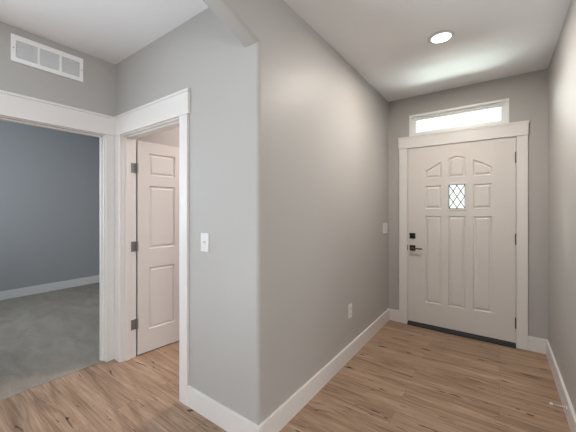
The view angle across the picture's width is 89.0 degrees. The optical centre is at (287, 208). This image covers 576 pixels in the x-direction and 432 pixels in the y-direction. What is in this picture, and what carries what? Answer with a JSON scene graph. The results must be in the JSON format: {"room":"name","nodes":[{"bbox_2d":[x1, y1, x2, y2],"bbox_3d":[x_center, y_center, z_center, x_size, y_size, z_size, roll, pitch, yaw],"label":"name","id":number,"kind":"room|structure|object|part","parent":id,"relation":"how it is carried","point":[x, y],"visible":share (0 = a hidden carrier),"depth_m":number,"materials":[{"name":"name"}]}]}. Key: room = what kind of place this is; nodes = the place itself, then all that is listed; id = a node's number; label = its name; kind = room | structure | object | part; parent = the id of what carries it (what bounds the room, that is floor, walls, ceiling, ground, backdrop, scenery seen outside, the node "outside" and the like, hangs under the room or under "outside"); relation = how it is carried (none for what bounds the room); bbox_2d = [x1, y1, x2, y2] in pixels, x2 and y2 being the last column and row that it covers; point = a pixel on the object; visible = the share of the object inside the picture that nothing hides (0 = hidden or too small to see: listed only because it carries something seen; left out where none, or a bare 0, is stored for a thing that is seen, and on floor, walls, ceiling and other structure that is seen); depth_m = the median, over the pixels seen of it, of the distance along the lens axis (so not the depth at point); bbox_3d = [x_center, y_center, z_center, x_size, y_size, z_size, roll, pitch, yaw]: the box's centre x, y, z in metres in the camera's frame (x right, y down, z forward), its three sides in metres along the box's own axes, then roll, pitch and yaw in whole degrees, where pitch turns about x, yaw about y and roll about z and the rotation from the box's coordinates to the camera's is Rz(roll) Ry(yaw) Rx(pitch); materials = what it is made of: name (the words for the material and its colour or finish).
{"room":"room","nodes":[
{"label":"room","id":0,"kind":"room"},
{"bbox_2d":[0,120,99,290],"bbox_3d":[-3.773,0.024,4.890,0.120,2.611,4.280,0,0,36],"label":"wall","id":1,"kind":"structure","parent":0,"point":[50,178],"depth_m":4.68,"materials":[{"name":"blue paint"}]},
{"bbox_2d":[0,275,99,299],"bbox_3d":[-3.753,1.264,4.802,0.015,0.131,4.160,0,0,36],"label":"baseboard","id":2,"kind":"structure","parent":1,"relation":"attached to","point":[8,294],"depth_m":4.67,"materials":[{"name":"white paint"}]},
{"bbox_2d":[0,22,178,146],"bbox_3d":[-1.411,0.024,2.867,0.092,2.611,4.000,0,0,36],"label":"wall","id":3,"kind":"structure","parent":0,"point":[96,93],"depth_m":2.32,"materials":[{"name":"grey paint"}]},
{"bbox_2d":[11,33,82,81],"bbox_3d":[-1.808,-1.131,2.227,0.010,0.191,0.440,0,0,36],"label":"air vent","id":4,"kind":"object","parent":3,"relation":"in","point":[24,51],"visible":1,"depth_m":2.20,"materials":[{"name":"white metal"}]},
{"bbox_2d":[115,8,245,417],"bbox_3d":[-0.855,0.024,2.195,1.596,2.611,0.120,0,0,36],"label":"wall","id":5,"kind":"structure","parent":0,"point":[201,54],"depth_m":1.85,"materials":[{"name":"grey paint"}]},
{"bbox_2d":[0,88,190,405],"bbox_3d":[-1.398,0.261,1.955,1.183,2.137,1.144,0,0,36],"label":"door frame","id":6,"kind":"structure","parent":5,"relation":"attached to","point":[171,111],"depth_m":2.53,"materials":[{"name":"white paint"}]},
{"bbox_3d":[-1.560,0.345,2.566,0.018,1.968,0.064,0,0,36],"label":"casing leg","id":7,"kind":"part","parent":6,"relation":"part of","materials":[{"name":"white paint"}]},
{"bbox_3d":[-1.495,0.345,2.571,0.118,1.968,0.018,0,0,36],"label":"casing leg","id":8,"kind":"part","parent":6,"relation":"part of","materials":[{"name":"white paint"}]},
{"bbox_3d":[-0.710,0.345,2.005,0.086,1.968,0.018,0,0,36],"label":"casing leg","id":9,"kind":"part","parent":6,"relation":"part of","materials":[{"name":"white paint"}]},
{"bbox_2d":[136,141,178,354],"bbox_3d":[-1.078,0.352,2.933,0.097,1.933,0.824,0,0,42],"label":"door","id":10,"kind":"structure","parent":5,"relation":"in","point":[157,165],"depth_m":2.77,"materials":[{"name":"white paint"}]},
{"bbox_3d":[-1.207,-0.409,2.816,0.012,0.204,0.254,0,0,42],"label":"panel","id":11,"kind":"part","parent":10,"relation":"part of","materials":[{"name":"white paint"}]},
{"bbox_3d":[-1.207,0.080,2.816,0.012,0.582,0.254,0,0,42],"label":"panel","id":12,"kind":"part","parent":10,"relation":"part of","materials":[{"name":"white paint"}]},
{"bbox_3d":[-1.207,0.830,2.816,0.012,0.572,0.254,0,0,42],"label":"panel","id":13,"kind":"part","parent":10,"relation":"part of","materials":[{"name":"white paint"}]},
{"bbox_2d":[201,233,208,251],"bbox_3d":[-0.538,0.217,1.881,0.078,0.120,0.018,0,0,36],"label":"light switch","id":14,"kind":"object","parent":5,"relation":"attached to","point":[204,236],"visible":1,"depth_m":1.88,"materials":[{"name":"white plastic"}]},
{"bbox_2d":[0,282,570,431],"bbox_3d":[-1.617,1.377,-0.191,10.600,0.104,10.000,0,0,36],"label":"floor","id":15,"kind":"structure","parent":0,"point":[405,378],"depth_m":2.21,"materials":[{"name":"brown wood"}]},
{"bbox_2d":[0,0,570,137],"bbox_3d":[-1.617,-1.342,-0.190,10.800,0.120,10.200,0,0,36],"label":"ceiling","id":16,"kind":"structure","parent":0,"point":[386,42],"depth_m":2.11,"materials":[{"name":"white paint"}]},
{"bbox_2d":[428,30,454,43],"bbox_3d":[1.145,-1.278,2.191,0.184,0.009,0.184,0,0,36],"label":"recessed light","id":17,"kind":"object","parent":16,"relation":"in","point":[442,36],"visible":1,"depth_m":2.18,"materials":[{"name":"white plastic"}]},
{"bbox_2d":[432,33,450,42],"bbox_3d":[1.145,-1.277,2.191,0.129,0.004,0.129,0,0,-5],"label":"diffuser","id":18,"kind":"object","parent":17,"relation":"attached to","point":[436,37],"depth_m":2.19,"materials":[{"name":"white plastic"}]},
{"bbox_2d":[203,0,388,424],"bbox_3d":[-0.518,0.024,1.213,0.100,2.611,5.762,0,0,36],"label":"wall","id":19,"kind":"structure","parent":0,"point":[317,131],"depth_m":1.99,"materials":[{"name":"grey paint"}]},
{"bbox_2d":[187,308,398,431],"bbox_3d":[0.316,1.264,2.711,0.642,0.131,2.390,0,0,39],"label":"baseboard","id":20,"kind":"structure","parent":19,"relation":"attached to","point":[214,411],"depth_m":1.91,"materials":[{"name":"white paint"}]},
{"bbox_2d":[348,303,351,318],"bbox_3d":[0.554,0.911,2.606,0.009,0.124,0.078,0,0,36],"label":"wall outlet","id":21,"kind":"object","parent":19,"relation":"attached to","point":[349,305],"visible":1,"depth_m":2.60,"materials":[{"name":"white plastic"}]},
{"bbox_2d":[383,223,386,233],"bbox_3d":[1.129,0.225,3.402,0.011,0.120,0.150,0,0,36],"label":"light switch","id":22,"kind":"object","parent":19,"relation":"attached to","point":[384,224],"visible":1,"depth_m":3.38,"materials":[{"name":"white plastic"}]},
{"bbox_2d":[389,68,547,339],"bbox_3d":[1.835,0.024,3.143,1.660,2.611,0.120,0,0,36],"label":"wall","id":23,"kind":"structure","parent":0,"point":[527,93],"depth_m":2.76,"materials":[{"name":"grey paint"}]},
{"bbox_2d":[409,98,508,135],"bbox_3d":[1.805,-0.952,3.159,0.920,0.239,0.128,0,0,36],"label":"window","id":24,"kind":"structure","parent":23,"relation":"in","point":[503,104],"depth_m":3.09,"materials":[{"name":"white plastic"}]},
{"bbox_3d":[1.805,-0.943,3.159,0.836,0.173,0.028,0,0,36],"label":"sash","id":25,"kind":"part","parent":24,"relation":"part of","materials":[{"name":"glass"}]},
{"bbox_2d":[407,136,515,347],"bbox_3d":[1.805,0.306,3.127,1.040,2.045,0.180,0,0,36],"label":"door","id":26,"kind":"structure","parent":23,"relation":"in","point":[461,262],"depth_m":3.07,"materials":[{"name":"white paint"}]},
{"bbox_3d":[1.604,0.563,3.237,0.160,0.968,0.012,0,0,36],"label":"panel","id":27,"kind":"part","parent":26,"relation":"part of","materials":[{"name":"white paint"}]},
{"bbox_3d":[1.604,-0.126,3.237,0.160,0.254,0.012,0,0,36],"label":"panel","id":28,"kind":"part","parent":26,"relation":"part of","materials":[{"name":"white paint"}]},
{"bbox_3d":[1.604,-0.422,3.237,0.160,0.172,0.012,0,0,36],"label":"panel","id":29,"kind":"part","parent":26,"relation":"part of","materials":[{"name":"white paint"}]},
{"bbox_3d":[1.787,0.563,3.105,0.157,0.968,0.012,0,0,36],"label":"panel","id":30,"kind":"part","parent":26,"relation":"part of","materials":[{"name":"white paint"}]},
{"bbox_3d":[1.787,-0.449,3.105,0.157,0.225,0.012,0,0,36],"label":"panel","id":31,"kind":"part","parent":26,"relation":"part of","materials":[{"name":"white paint"}]},
{"bbox_3d":[1.793,-0.128,3.114,0.193,0.298,0.047,0,0,36],"label":"glass frame","id":32,"kind":"part","parent":26,"relation":"part of","materials":[{"name":"glass"}]},
{"bbox_3d":[1.972,0.559,2.972,0.162,0.964,0.012,0,0,36],"label":"panel","id":33,"kind":"part","parent":26,"relation":"part of","materials":[{"name":"white paint"}]},
{"bbox_3d":[1.972,-0.127,2.972,0.162,0.252,0.012,0,0,36],"label":"panel","id":34,"kind":"part","parent":26,"relation":"part of","materials":[{"name":"white paint"}]},
{"bbox_3d":[1.972,-0.422,2.972,0.162,0.172,0.012,0,0,36],"label":"panel","id":35,"kind":"part","parent":26,"relation":"part of","materials":[{"name":"white paint"}]},
{"bbox_2d":[398,120,528,349],"bbox_3d":[1.776,0.251,3.095,1.192,2.156,0.026,0,0,36],"label":"door frame","id":36,"kind":"structure","parent":23,"relation":"attached to","point":[520,129],"depth_m":2.82,"materials":[{"name":"white paint"}]},
{"bbox_3d":[1.341,0.318,3.413,0.090,2.022,0.018,0,0,36],"label":"casing leg","id":37,"kind":"part","parent":36,"relation":"part of","materials":[{"name":"white paint"}]},
{"bbox_3d":[2.220,0.318,2.780,0.087,2.022,0.018,0,0,36],"label":"casing leg","id":38,"kind":"part","parent":36,"relation":"part of","materials":[{"name":"white paint"}]},
{"bbox_2d":[548,0,575,413],"bbox_3d":[3.073,0.024,0.535,3.640,2.611,2.662,0,0,36],"label":"wall","id":39,"kind":"structure","parent":0,"point":[562,66],"depth_m":2.06,"materials":[{"name":"grey paint"}]},
{"bbox_2d":[528,336,575,431],"bbox_3d":[1.539,1.264,1.641,0.142,0.131,2.662,0,0,36],"label":"baseboard","id":40,"kind":"structure","parent":39,"relation":"attached to","point":[539,345],"depth_m":2.18,"materials":[{"name":"white paint"}]},
{"bbox_2d":[550,402,566,409],"bbox_3d":[1.726,1.259,1.874,0.082,0.024,0.024,0,0,36],"label":"doorstop","id":41,"kind":"object","parent":40,"relation":"attached to","point":[551,403],"visible":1,"depth_m":1.87,"materials":[{"name":"silver metal"}]}
]}

